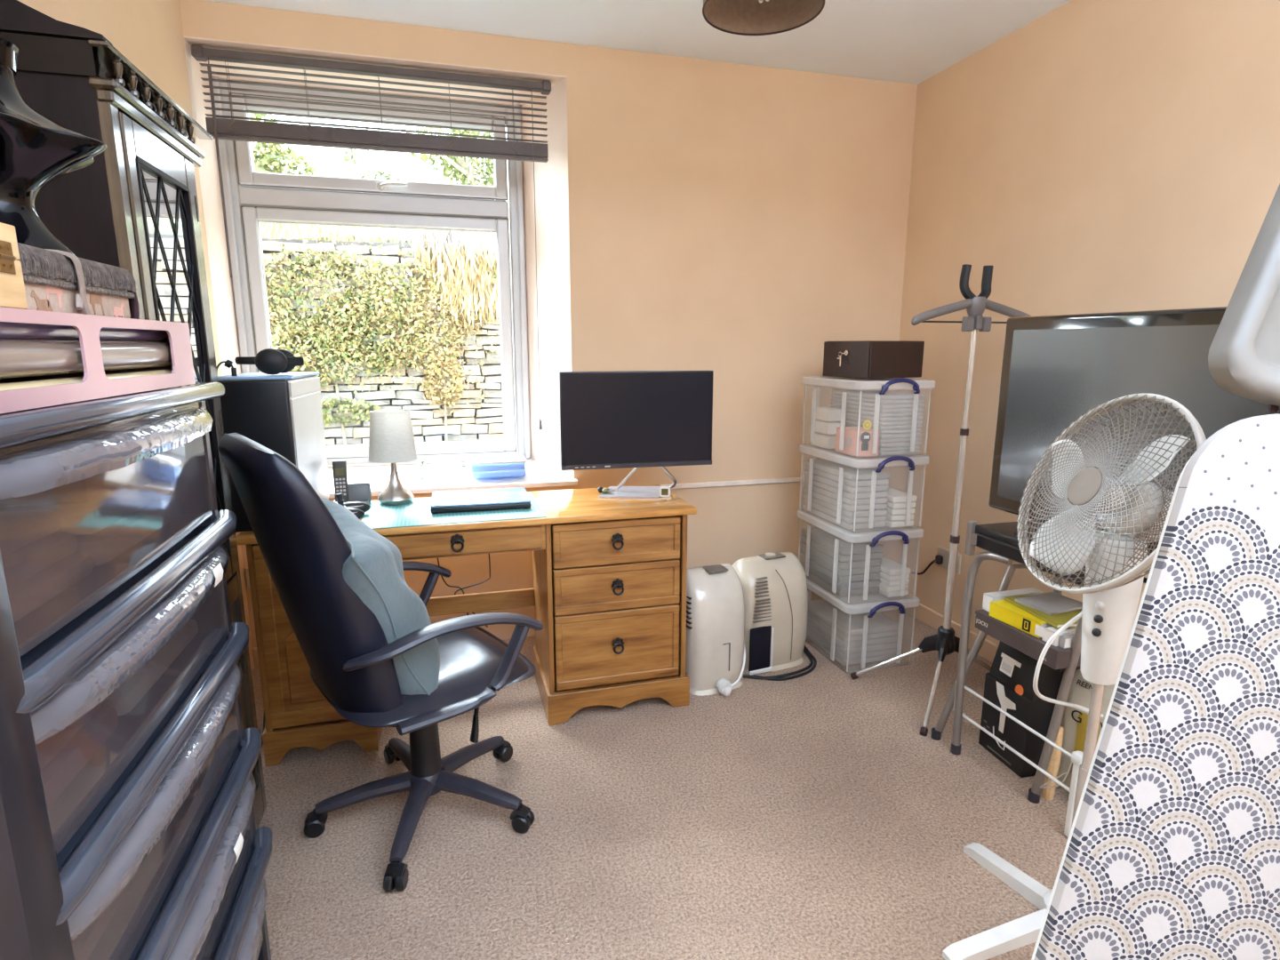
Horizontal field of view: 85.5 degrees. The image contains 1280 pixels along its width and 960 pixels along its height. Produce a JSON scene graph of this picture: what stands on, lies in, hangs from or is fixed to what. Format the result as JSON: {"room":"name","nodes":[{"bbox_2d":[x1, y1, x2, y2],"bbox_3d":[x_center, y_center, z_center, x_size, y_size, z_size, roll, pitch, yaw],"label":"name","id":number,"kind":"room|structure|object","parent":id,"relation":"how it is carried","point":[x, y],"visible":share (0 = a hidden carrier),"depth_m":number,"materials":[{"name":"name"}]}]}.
{"room":"home office","nodes":[
{"label":"home office","id":0,"kind":"room"},
{"bbox_2d":[17,0,254,671],"bbox_3d":[-0.768,0.157,-0.483,0.100,2.522,6.644,-3,11,-15],"label":"wall","id":1,"kind":"structure","parent":0,"point":[148,34],"depth_m":2.17,"materials":[{"name":"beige paint"}]},
{"bbox_2d":[179,0,917,647],"bbox_3d":[-0.230,-0.577,3.307,3.224,2.522,0.501,-3,11,-15],"label":"wall","id":2,"kind":"structure","parent":0,"point":[735,221],"depth_m":3.10,"materials":[{"name":"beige paint"}]},
{"bbox_2d":[244,567,250,588],"bbox_3d":[-1.545,0.402,2.827,0.125,0.090,0.055,-3,11,-15],"label":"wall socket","id":3,"kind":"object","parent":2,"relation":"attached to","point":[248,586],"visible":0.21,"depth_m":2.83,"materials":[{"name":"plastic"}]},
{"bbox_2d":[211,75,577,497],"bbox_3d":[-1.029,-0.817,2.991,1.420,1.688,0.511,-3,11,-15],"label":"window","id":4,"kind":"structure","parent":2,"relation":"in","point":[252,197],"depth_m":3.07,"materials":[{"name":"white plastic"}]},
{"bbox_2d":[229,92,508,200],"bbox_3d":[-1.150,-1.444,3.030,1.118,0.359,0.110,-3,11,-15],"label":"vent","id":5,"kind":"object","parent":4,"relation":"attached to","point":[245,178],"depth_m":3.01,"materials":[{"name":"glass"}]},
{"bbox_2d":[190,44,551,430],"bbox_3d":[-0.998,-0.902,2.818,1.306,1.435,0.068,-3,11,-15],"label":"blind","id":6,"kind":"object","parent":4,"relation":"attached to","point":[231,129],"visible":0.98,"depth_m":2.69,"materials":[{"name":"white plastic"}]},
{"bbox_2d":[468,454,527,478],"bbox_3d":[-0.645,-0.064,3.136,0.248,0.083,0.152,-3,11,-15],"label":"lunch box","id":7,"kind":"object","parent":4,"relation":"on","point":[493,466],"visible":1,"depth_m":3.08,"materials":[{"name":"blue plastic"}]},
{"bbox_2d":[470,462,525,478],"bbox_3d":[-0.645,-0.056,3.138,0.236,0.066,0.140,-3,11,-15],"label":"tub","id":8,"kind":"object","parent":7,"relation":"in","point":[477,469],"depth_m":3.07,"materials":[{"name":"blue plastic"}]},
{"bbox_2d":[252,592,823,667],"bbox_3d":[-0.168,0.666,3.295,3.010,0.085,0.014,-3,11,-15],"label":"baseboard","id":9,"kind":"structure","parent":2,"relation":"attached to","point":[502,631],"depth_m":3.16,"materials":[{"name":"pink paint"}]},
{"bbox_2d":[660,472,890,489],"bbox_3d":[0.506,0.013,3.361,1.638,0.024,0.014,-3,11,-15],"label":"trim","id":10,"kind":"structure","parent":2,"relation":"attached to","point":[788,479],"depth_m":3.35,"materials":[{"name":"white plastic"}]},
{"bbox_2d":[203,0,1070,84],"bbox_3d":[0.689,-1.241,-0.153,3.224,0.100,7.194,-3,11,-15],"label":"ceiling","id":11,"kind":"structure","parent":0,"point":[912,42],"depth_m":2.64,"materials":[{"name":"white paint"}]},
{"bbox_2d":[702,0,824,35],"bbox_3d":[0.325,-1.404,1.801,0.320,0.324,0.320,-3,11,-15],"label":"pendant lamp","id":12,"kind":"object","parent":11,"relation":"hanging from","point":[736,17],"visible":1,"depth_m":1.96,"materials":[{"name":"brown fabric"}]},
{"bbox_2d":[251,609,1069,959],"bbox_3d":[0.687,1.333,0.346,3.224,0.100,7.194,-3,11,-15],"label":"floor","id":13,"kind":"structure","parent":0,"point":[811,816],"depth_m":1.90,"materials":[{"name":"beige carpet"}]},
{"bbox_2d":[0,0,266,829],"bbox_3d":[-1.167,0.031,1.655,0.279,1.955,0.602,-3,11,-15],"label":"display cabinet","id":14,"kind":"object","parent":13,"relation":"on","point":[134,209],"visible":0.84,"depth_m":1.34,"materials":[{"name":"black wood"}]},
{"bbox_2d":[0,382,272,959],"bbox_3d":[-0.833,0.525,0.930,0.468,1.262,0.735,-3,11,-15],"label":"plastic drawer unit","id":15,"kind":"object","parent":13,"relation":"on","point":[128,831],"visible":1,"depth_m":0.82,"materials":[{"name":"grey plastic"}]},
{"bbox_2d":[0,306,195,413],"bbox_3d":[-0.751,-0.129,0.731,0.275,0.094,0.715,-3,11,-15],"label":"rack","id":16,"kind":"object","parent":15,"relation":"on","point":[95,384],"visible":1,"depth_m":0.80,"materials":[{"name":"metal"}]},
{"bbox_2d":[0,222,28,309],"bbox_3d":[-0.602,-0.184,0.561,0.071,0.078,0.223,-3,11,-15],"label":"box","id":17,"kind":"object","parent":16,"relation":"on","point":[12,293],"visible":1,"depth_m":0.66,"materials":[{"name":"beige cardboard"}]},
{"bbox_2d":[16,242,135,318],"bbox_3d":[-0.796,-0.236,0.838,0.188,0.092,0.432,-3,11,-15],"label":"storage basket","id":18,"kind":"object","parent":16,"relation":"on","point":[54,280],"visible":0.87,"depth_m":0.88,"materials":[{"name":"grey fabric"}]},
{"bbox_2d":[0,37,107,255],"bbox_3d":[-0.842,-0.420,0.884,0.277,0.258,0.249,-3,11,-15],"label":"vase","id":19,"kind":"object","parent":18,"relation":"on","point":[36,150],"visible":0.87,"depth_m":0.88,"materials":[{"name":"ceramic"}]},
{"bbox_2d":[127,289,139,319],"bbox_3d":[-0.796,-0.273,1.083,0.020,0.074,0.045,-8,13,-34],"label":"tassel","id":20,"kind":"object","parent":18,"relation":"hanging from","point":[133,303],"visible":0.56,"depth_m":1.07,"materials":[{"name":"purple fabric"}]},
{"bbox_2d":[0,321,168,341],"bbox_3d":[-0.651,-0.162,0.748,0.025,0.025,0.685,-3,11,-15],"label":"roll","id":21,"kind":"object","parent":16,"relation":"in","point":[8,331],"visible":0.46,"depth_m":0.78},
{"bbox_2d":[0,368,172,390],"bbox_3d":[-0.639,-0.101,0.763,0.021,0.021,0.685,-3,11,-15],"label":"roll","id":22,"kind":"object","parent":16,"relation":"in","point":[74,380],"visible":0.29,"depth_m":0.76,"materials":[{"name":"white paper"}]},
{"bbox_2d":[0,338,172,378],"bbox_3d":[-0.643,-0.134,0.755,0.038,0.038,0.685,-3,11,-15],"label":"roll","id":23,"kind":"object","parent":16,"relation":"in","point":[19,358],"visible":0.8,"depth_m":0.76,"materials":[{"name":"silver metal"}]},
{"bbox_2d":[217,432,543,891],"bbox_3d":[-0.658,0.409,1.884,0.753,1.124,0.659,-9,14,-39],"label":"office chair","id":24,"kind":"object","parent":13,"relation":"on","point":[347,651],"visible":0.89,"depth_m":1.65,"materials":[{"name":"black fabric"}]},
{"bbox_2d":[320,497,439,695],"bbox_3d":[-0.687,0.301,1.764,0.269,0.509,0.487,-7,13,-34],"label":"cushion","id":25,"kind":"object","parent":24,"relation":"on","point":[373,570],"visible":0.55,"depth_m":1.64,"materials":[{"name":"blue fabric"}]},
{"bbox_2d":[236,484,696,766],"bbox_3d":[-0.564,0.469,2.538,1.470,0.760,0.454,-3,11,-15],"label":"desk","id":26,"kind":"object","parent":13,"relation":"on","point":[608,593],"visible":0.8,"depth_m":2.43,"materials":[{"name":"brown wood"}]},
{"bbox_2d":[261,713,264,747],"bbox_3d":[-1.350,0.479,2.507,0.050,0.732,0.695,-4,12,-19],"label":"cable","id":27,"kind":"object","parent":26,"relation":"hanging from","point":[263,714],"visible":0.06,"depth_m":2.36,"materials":[{"name":"black plastic"}]},
{"bbox_2d":[217,375,329,532],"bbox_3d":[-1.194,-0.101,2.259,0.228,0.464,0.407,-2,11,-12],"label":"computer tower","id":28,"kind":"object","parent":26,"relation":"on","point":[284,417],"visible":0.39,"depth_m":2.07,"materials":[{"name":"grey metal"}]},
{"bbox_2d":[217,371,319,379],"bbox_3d":[-1.193,-0.336,2.228,0.225,0.008,0.380,-2,11,-13],"label":"folder","id":29,"kind":"object","parent":28,"relation":"on","point":[247,375],"visible":0.8,"depth_m":2.13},
{"bbox_2d":[216,359,237,375],"bbox_3d":[-1.244,-0.336,2.076,0.057,0.049,0.022,-3,11,-15],"label":"earphone cable","id":30,"kind":"object","parent":29,"relation":"on","point":[228,364],"visible":0.84,"depth_m":2.07,"materials":[{"name":"black plastic"}]},
{"bbox_2d":[234,348,303,375],"bbox_3d":[-1.147,-0.368,2.150,0.193,0.080,0.122,-3,11,-15],"label":"headphones","id":31,"kind":"object","parent":29,"relation":"on","point":[268,361],"visible":1,"depth_m":2.10,"materials":[{"name":"black plastic"}]},
{"bbox_2d":[254,348,287,375],"bbox_3d":[-1.127,-0.362,2.115,0.092,0.080,0.044,-3,11,-15],"label":"ear cup","id":32,"kind":"object","parent":31,"relation":"on","point":[268,361],"depth_m":2.10,"materials":[{"name":"black plastic"}]},
{"bbox_2d":[277,349,295,373],"bbox_3d":[-1.137,-0.377,2.194,0.088,0.076,0.040,-3,11,-15],"label":"ear cup","id":33,"kind":"object","parent":31,"relation":"on","point":[287,354],"depth_m":2.19,"materials":[{"name":"black plastic"}]},
{"bbox_2d":[332,461,371,503],"bbox_3d":[-1.037,0.010,2.483,0.130,0.160,0.075,-4,12,-20],"label":"cordless phone","id":34,"kind":"object","parent":26,"relation":"on","point":[355,492],"visible":0.86,"depth_m":2.47,"materials":[{"name":"grey plastic"}]},
{"bbox_2d":[335,492,370,519],"bbox_3d":[-0.964,0.086,2.284,0.119,0.087,0.153,-2,11,-10],"label":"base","id":35,"kind":"object","parent":26,"relation":"on","point":[358,508],"visible":0.45,"depth_m":2.29,"materials":[{"name":"black plastic"}]},
{"bbox_2d":[361,492,546,528],"bbox_3d":[-0.652,0.102,2.428,0.590,0.002,0.405,-3,11,-16],"label":"cutting mat","id":36,"kind":"object","parent":26,"relation":"on","point":[417,512],"visible":0.66,"depth_m":2.33,"materials":[{"name":"plastic"}]},
{"bbox_2d":[368,408,417,504],"bbox_3d":[-0.889,-0.082,2.493,0.168,0.333,0.168,-3,11,-15],"label":"table lamp","id":37,"kind":"object","parent":36,"relation":"on","point":[391,438],"visible":1,"depth_m":2.43,"materials":[{"name":"white fabric"}]},
{"bbox_2d":[430,487,531,513],"bbox_3d":[-0.574,0.072,2.490,0.338,0.032,0.238,-3,11,-15],"label":"laptop","id":38,"kind":"object","parent":36,"relation":"on","point":[463,500],"visible":1,"depth_m":2.42,"materials":[{"name":"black plastic"}]},
{"bbox_2d":[437,553,490,627],"bbox_3d":[-0.695,0.344,2.736,0.206,0.532,0.026,-3,11,-15],"label":"cables","id":39,"kind":"object","parent":26,"relation":"hanging from","point":[460,588],"visible":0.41,"depth_m":2.74,"materials":[{"name":"plastic"}]},
{"bbox_2d":[559,370,713,498],"bbox_3d":[-0.007,-0.178,2.658,0.586,0.474,0.206,0,11,-1],"label":"monitor","id":40,"kind":"object","parent":26,"relation":"on","point":[636,420],"visible":0.91,"depth_m":2.63,"materials":[{"name":"black plastic"}]},
{"bbox_2d":[596,486,618,493],"bbox_3d":[-0.126,0.034,2.686,0.080,0.024,0.071,-2,11,-8],"label":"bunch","id":41,"kind":"object","parent":40,"relation":"on","point":[600,489],"visible":1,"depth_m":2.66,"materials":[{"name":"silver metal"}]},
{"bbox_2d":[659,485,670,496],"bbox_3d":[0.095,0.043,2.630,0.040,0.040,0.020,1,11,4],"label":"desk clock","id":42,"kind":"object","parent":26,"relation":"on","point":[664,491],"visible":1,"depth_m":2.62,"materials":[{"name":"white plastic"}]},
{"bbox_2d":[685,562,745,696],"bbox_3d":[0.285,0.573,2.748,0.280,0.476,0.314,-5,12,-25],"label":"dehumidifier","id":43,"kind":"object","parent":13,"relation":"on","point":[715,636],"visible":0.77,"depth_m":2.65,"materials":[{"name":"white plastic"}]},
{"bbox_2d":[731,552,807,675],"bbox_3d":[0.533,0.539,2.948,0.325,0.468,0.274,-5,12,-23],"label":"dehumidifier","id":44,"kind":"object","parent":13,"relation":"on","point":[774,585],"visible":0.87,"depth_m":2.83,"materials":[{"name":"beige plastic"}]},
{"bbox_2d":[743,645,816,680],"bbox_3d":[0.627,0.763,2.905,0.191,0.046,0.428,10,15,41],"label":"power cable","id":45,"kind":"object","parent":13,"relation":"on","point":[780,677],"visible":0.88,"depth_m":2.82,"materials":[{"name":"black rubber"}]},
{"bbox_2d":[805,575,919,671],"bbox_3d":[0.936,0.599,3.056,0.351,0.306,0.497,-3,11,-16],"label":"storage box","id":46,"kind":"object","parent":13,"relation":"on","point":[876,602],"visible":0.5,"depth_m":2.86,"materials":[{"name":"clear plastic"}]},
{"bbox_2d":[806,599,898,665],"bbox_3d":[0.929,0.665,3.087,0.273,0.157,0.362,-3,11,-15],"label":"pile","id":47,"kind":"object","parent":46,"relation":"in","point":[883,631],"visible":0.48,"depth_m":2.94,"materials":[{"name":"white paper"}]},
{"bbox_2d":[797,509,924,603],"bbox_3d":[0.931,0.306,2.994,0.351,0.306,0.497,-3,11,-15],"label":"storage box","id":48,"kind":"object","parent":46,"relation":"on","point":[874,535],"visible":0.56,"depth_m":2.80,"materials":[{"name":"clear plastic"}]},
{"bbox_2d":[799,527,883,596],"bbox_3d":[0.872,0.347,3.026,0.202,0.207,0.343,-3,11,-15],"label":"pile","id":49,"kind":"object","parent":48,"relation":"in","point":[822,543],"visible":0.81,"depth_m":2.89,"materials":[{"name":"white paper"}]},
{"bbox_2d":[799,443,929,531],"bbox_3d":[0.928,0.013,2.934,0.351,0.306,0.497,-3,11,-16],"label":"storage box","id":50,"kind":"object","parent":48,"relation":"on","point":[878,462],"visible":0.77,"depth_m":2.75,"materials":[{"name":"clear plastic"}]},
{"bbox_2d":[802,459,888,529],"bbox_3d":[0.864,0.051,2.943,0.173,0.222,0.383,-3,11,-15],"label":"pile","id":51,"kind":"object","parent":50,"relation":"in","point":[826,473],"visible":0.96,"depth_m":2.79,"materials":[{"name":"white paper"}]},
{"bbox_2d":[801,376,935,455],"bbox_3d":[0.925,-0.280,2.874,0.351,0.306,0.497,-3,11,-15],"label":"storage box","id":52,"kind":"object","parent":50,"relation":"on","point":[884,385],"visible":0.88,"depth_m":2.69,"materials":[{"name":"clear plastic"}]},
{"bbox_2d":[810,406,840,448],"bbox_3d":[0.792,-0.225,2.951,0.061,0.164,0.143,-3,11,-15],"label":"packet","id":53,"kind":"object","parent":52,"relation":"in","point":[826,426],"visible":0.73,"depth_m":2.90,"materials":[{"name":"white paper"}]},
{"bbox_2d":[835,419,879,456],"bbox_3d":[0.861,-0.175,2.747,0.097,0.144,0.166,-3,11,-15],"label":"packet","id":54,"kind":"object","parent":52,"relation":"in","point":[851,433],"visible":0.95,"depth_m":2.69,"materials":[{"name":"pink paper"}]},
{"bbox_2d":[822,340,924,378],"bbox_3d":[0.969,-0.509,2.915,0.324,0.148,0.270,-5,12,-25],"label":"cash safe","id":55,"kind":"object","parent":52,"relation":"on","point":[864,359],"visible":1,"depth_m":2.81,"materials":[{"name":"brown metal"}]},
{"bbox_2d":[830,389,924,455],"bbox_3d":[0.977,-0.249,2.893,0.193,0.233,0.384,-3,11,-15],"label":"pile","id":56,"kind":"object","parent":52,"relation":"in","point":[896,408],"visible":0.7,"depth_m":2.73,"materials":[{"name":"white paper"}]},
{"bbox_2d":[884,487,916,527],"bbox_3d":[1.029,0.103,2.926,0.110,0.127,0.283,-3,11,-15],"label":"stack","id":57,"kind":"object","parent":50,"relation":"in","point":[896,503],"visible":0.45,"depth_m":2.80,"materials":[{"name":"white paper"}]},
{"bbox_2d":[878,555,910,597],"bbox_3d":[1.038,0.406,2.958,0.103,0.118,0.223,-3,11,-15],"label":"pile","id":58,"kind":"object","parent":48,"relation":"in","point":[891,573],"visible":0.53,"depth_m":2.86,"materials":[{"name":"white paper"}]},
{"bbox_2d":[850,264,1031,735],"bbox_3d":[1.198,0.048,2.525,0.601,1.599,0.461,-3,11,-15],"label":"stand","id":59,"kind":"object","parent":13,"relation":"on","point":[945,642],"visible":0.88,"depth_m":2.46,"materials":[{"name":"silver metal"}]},
{"bbox_2d":[995,640,999,653],"bbox_3d":[1.477,0.703,2.548,0.201,0.300,0.240,-4,12,-21],"label":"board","id":60,"kind":"object","parent":13,"relation":"on","point":[997,641],"visible":0.02,"depth_m":2.60,"materials":[{"name":"beige wood"}]},
{"bbox_2d":[978,672,1055,777],"bbox_3d":[1.239,0.783,2.245,0.152,0.258,0.198,-2,11,-11],"label":"appliance box","id":61,"kind":"object","parent":13,"relation":"on","point":[1037,716],"visible":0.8,"depth_m":2.18,"materials":[{"name":"black cardboard"}]},
{"bbox_2d":[992,681,1015,750],"bbox_3d":[1.168,0.764,2.225,0.006,0.207,0.095,-2,11,-11],"label":"picture","id":62,"kind":"object","parent":61,"relation":"attached to","point":[1004,697],"depth_m":2.22,"materials":[{"name":"white paper"}]},
{"bbox_2d":[989,640,1063,702],"bbox_3d":[1.241,0.579,2.200,0.141,0.170,0.193,-2,11,-11],"label":"packet","id":63,"kind":"object","parent":61,"relation":"on","point":[1014,668],"visible":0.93,"depth_m":2.16,"materials":[{"name":"cardboard"}]},
{"bbox_2d":[952,680,1083,837],"bbox_3d":[1.204,0.863,1.844,0.059,0.253,1.017,-3,11,-15],"label":"clothes airer","id":64,"kind":"object","parent":13,"relation":"on","point":[1076,756],"visible":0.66,"depth_m":1.94,"materials":[{"name":"white plastic"}]},
{"bbox_2d":[930,520,1151,803],"bbox_3d":[1.304,0.538,2.149,0.492,0.775,0.499,-3,11,-15],"label":"step stool","id":65,"kind":"object","parent":13,"relation":"on","point":[999,539],"visible":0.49,"depth_m":2.17,"materials":[{"name":"grey metal"}]},
{"bbox_2d":[975,609,1080,669],"bbox_3d":[1.186,0.460,2.061,0.192,0.056,0.309,-3,11,-15],"label":"box","id":66,"kind":"object","parent":65,"relation":"on","point":[1056,657],"visible":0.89,"depth_m":2.00,"materials":[{"name":"grey cardboard"}]},
{"bbox_2d":[982,587,1042,612],"bbox_3d":[1.177,0.380,2.188,0.190,0.052,0.040,-3,11,-15],"label":"book","id":67,"kind":"object","parent":66,"relation":"on","point":[988,597],"visible":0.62,"depth_m":2.17,"materials":[{"name":"paper"}]},
{"bbox_2d":[988,600,1055,638],"bbox_3d":[1.204,0.411,2.051,0.197,0.044,0.235,-4,12,-19],"label":"magazine","id":68,"kind":"object","parent":66,"relation":"on","point":[1004,611],"visible":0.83,"depth_m":2.04,"materials":[{"name":"yellow paper"}]},
{"bbox_2d":[1004,594,1081,628],"bbox_3d":[1.232,0.384,2.046,0.180,0.010,0.220,-2,11,-9],"label":"magazine","id":69,"kind":"object","parent":68,"relation":"on","point":[1057,620],"visible":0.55,"depth_m":2.00,"materials":[{"name":"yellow paper"}]},
{"bbox_2d":[1015,592,1082,615],"bbox_3d":[1.234,0.369,2.075,0.160,0.008,0.120,-4,12,-21],"label":"leaflet","id":70,"kind":"object","parent":69,"relation":"on","point":[1052,603],"visible":0.89,"depth_m":2.06,"materials":[{"name":"grey paper"}]},
{"bbox_2d":[1041,626,1076,646],"bbox_3d":[1.223,0.433,1.957,0.170,0.036,0.044,-4,12,-18],"label":"booklet","id":71,"kind":"object","parent":66,"relation":"on","point":[1047,634],"visible":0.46,"depth_m":1.93,"materials":[{"name":"paper"}]},
{"bbox_2d":[1058,633,1074,648],"bbox_3d":[1.252,0.442,1.929,0.190,0.030,0.018,-3,11,-15],"label":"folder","id":72,"kind":"object","parent":66,"relation":"on","point":[1065,642],"visible":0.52,"depth_m":1.90,"materials":[{"name":"white paper"}]},
{"bbox_2d":[988,306,1279,556],"bbox_3d":[1.288,-0.080,1.659,0.150,0.640,1.020,-3,11,-15],"label":"television","id":73,"kind":"object","parent":65,"relation":"on","point":[1056,369],"visible":0.45,"depth_m":1.78,"materials":[{"name":"black plastic"}]},
{"bbox_2d":[1042,726,1063,799],"bbox_3d":[1.224,0.838,2.049,0.038,0.226,0.034,-3,11,-15],"label":"wooden post","id":74,"kind":"object","parent":13,"relation":"on","point":[1053,767],"visible":0.58,"depth_m":2.04,"materials":[{"name":"brown wood"}]},
{"bbox_2d":[942,393,1206,959],"bbox_3d":[0.998,0.431,1.503,0.568,1.230,0.442,4,12,18],"label":"pedestal fan","id":75,"kind":"object","parent":13,"relation":"on","point":[1133,509],"visible":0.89,"depth_m":1.44,"materials":[{"name":"white plastic"}]},
{"bbox_2d":[1056,669,1115,788],"bbox_3d":[1.399,0.735,2.066,0.174,0.419,0.220,-5,12,-25],"label":"bag","id":76,"kind":"object","parent":13,"relation":"on","point":[1074,722],"visible":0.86,"depth_m":2.07,"materials":[{"name":"paper"}]},
{"bbox_2d":[1031,184,1279,959],"bbox_3d":[0.827,0.350,0.937,0.756,1.608,0.242,-7,13,-31],"label":"ironing board","id":77,"kind":"object","parent":13,"relation":"on","point":[1172,852],"visible":1,"depth_m":0.91,"materials":[{"name":"fabric"}]},
{"bbox_2d":[883,0,1279,644],"bbox_3d":[2.179,-0.042,0.559,0.100,2.522,7.094,-3,11,-15],"label":"wall","id":78,"kind":"structure","parent":0,"point":[1100,156],"depth_m":2.48,"materials":[{"name":"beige paint"}]},
{"bbox_2d":[911,545,961,575],"bbox_3d":[1.373,0.398,3.251,0.065,0.179,0.296,-3,11,-15],"label":"wall socket","id":79,"kind":"object","parent":78,"relation":"attached to","point":[941,559],"visible":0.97,"depth_m":3.20,"materials":[{"name":"beige plastic"}]},
{"bbox_2d":[904,602,996,663],"bbox_3d":[2.183,1.198,0.563,0.014,0.085,6.644,-3,11,-15],"label":"baseboard","id":80,"kind":"structure","parent":78,"relation":"attached to","point":[924,614],"depth_m":3.24,"materials":[{"name":"pink paint"}]},
{"label":"outside","id":81,"kind":"structure","parent":0,"visible":0},
{"bbox_2d":[254,165,431,243],"bbox_3d":[-3.741,-4.935,12.626,18.000,3.263,13.000,-3,11,-15],"label":"bank","id":82,"kind":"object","parent":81,"point":[257,169],"visible":0.03,"depth_m":6.73,"materials":[{"name":"soil"}]},
{"bbox_2d":[248,112,317,175],"bbox_3d":[-5.191,-4.626,9.254,1.543,1.803,1.415,-3,11,-15],"label":"tree","id":83,"kind":"object","parent":82,"relation":"on","point":[274,152],"visible":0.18,"depth_m":9.21,"materials":[{"name":"green plant"}]},
{"bbox_2d":[260,222,431,243],"bbox_3d":[-3.163,-2.303,6.539,2.522,0.403,0.723,-3,11,-15],"label":"tussock","id":84,"kind":"object","parent":82,"relation":"on","point":[292,229],"visible":0.3,"depth_m":6.45,"materials":[{"name":"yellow plant"}]},
{"bbox_2d":[341,122,400,180],"bbox_3d":[-3.743,-4.464,9.735,0.690,1.301,0.611,4,12,19],"label":"sapling","id":85,"kind":"object","parent":82,"relation":"on","point":[346,159],"visible":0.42,"depth_m":9.64,"materials":[{"name":"green plant"}]},
{"bbox_2d":[399,126,494,186],"bbox_3d":[-2.611,-4.447,10.037,1.566,1.603,1.252,-3,11,-15],"label":"tree","id":86,"kind":"object","parent":82,"relation":"on","point":[459,169],"visible":0.35,"depth_m":9.74,"materials":[{"name":"green plant"}]},
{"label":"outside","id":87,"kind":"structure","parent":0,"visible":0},
{"bbox_3d":[-1.461,0.358,5.365,18.000,0.300,3.600,-3,11,-15],"label":"ground","id":88,"kind":"structure","parent":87,"visible":0},
{"bbox_2d":[263,226,483,445],"bbox_3d":[-2.534,-1.144,6.385,2.184,2.261,0.288,-3,11,-15],"label":"climbing shrub","id":89,"kind":"object","parent":88,"relation":"on","point":[332,333],"visible":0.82,"depth_m":6.26,"materials":[{"name":"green plant"}]},
{"bbox_2d":[261,238,503,445],"bbox_3d":[-2.298,-1.167,6.763,11.285,2.160,0.546,-3,11,-15],"label":"stone wall","id":90,"kind":"structure","parent":88,"relation":"on","point":[484,420],"depth_m":6.59,"materials":[{"name":"stone"}]},
{"bbox_2d":[321,397,380,427],"bbox_3d":[-2.781,-0.630,6.425,0.712,0.278,0.193,-3,11,-15],"label":"plant","id":91,"kind":"object","parent":90,"relation":"attached to","point":[356,408],"visible":0.78,"depth_m":6.42,"materials":[{"name":"green plant"}]},
{"bbox_2d":[403,276,499,441],"bbox_3d":[-1.790,-1.010,6.647,0.893,1.898,0.198,-3,11,-15],"label":"climbing shrub","id":92,"kind":"object","parent":90,"relation":"attached to","point":[444,364],"visible":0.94,"depth_m":6.57,"materials":[{"name":"green plant"}]},
{"bbox_2d":[405,229,499,331],"bbox_3d":[-1.702,-2.016,6.524,0.958,1.243,0.446,-3,11,-15],"label":"tussock","id":93,"kind":"object","parent":90,"relation":"on","point":[476,274],"visible":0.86,"depth_m":6.45,"materials":[{"name":"plant"}]},
{"bbox_2d":[488,261,497,284],"bbox_3d":[-1.288,-1.975,6.625,0.483,0.454,0.277,-3,11,-15],"label":"bramble","id":94,"kind":"object","parent":90,"relation":"on","point":[495,275],"visible":0.16,"depth_m":6.54,"materials":[{"name":"green plant"}]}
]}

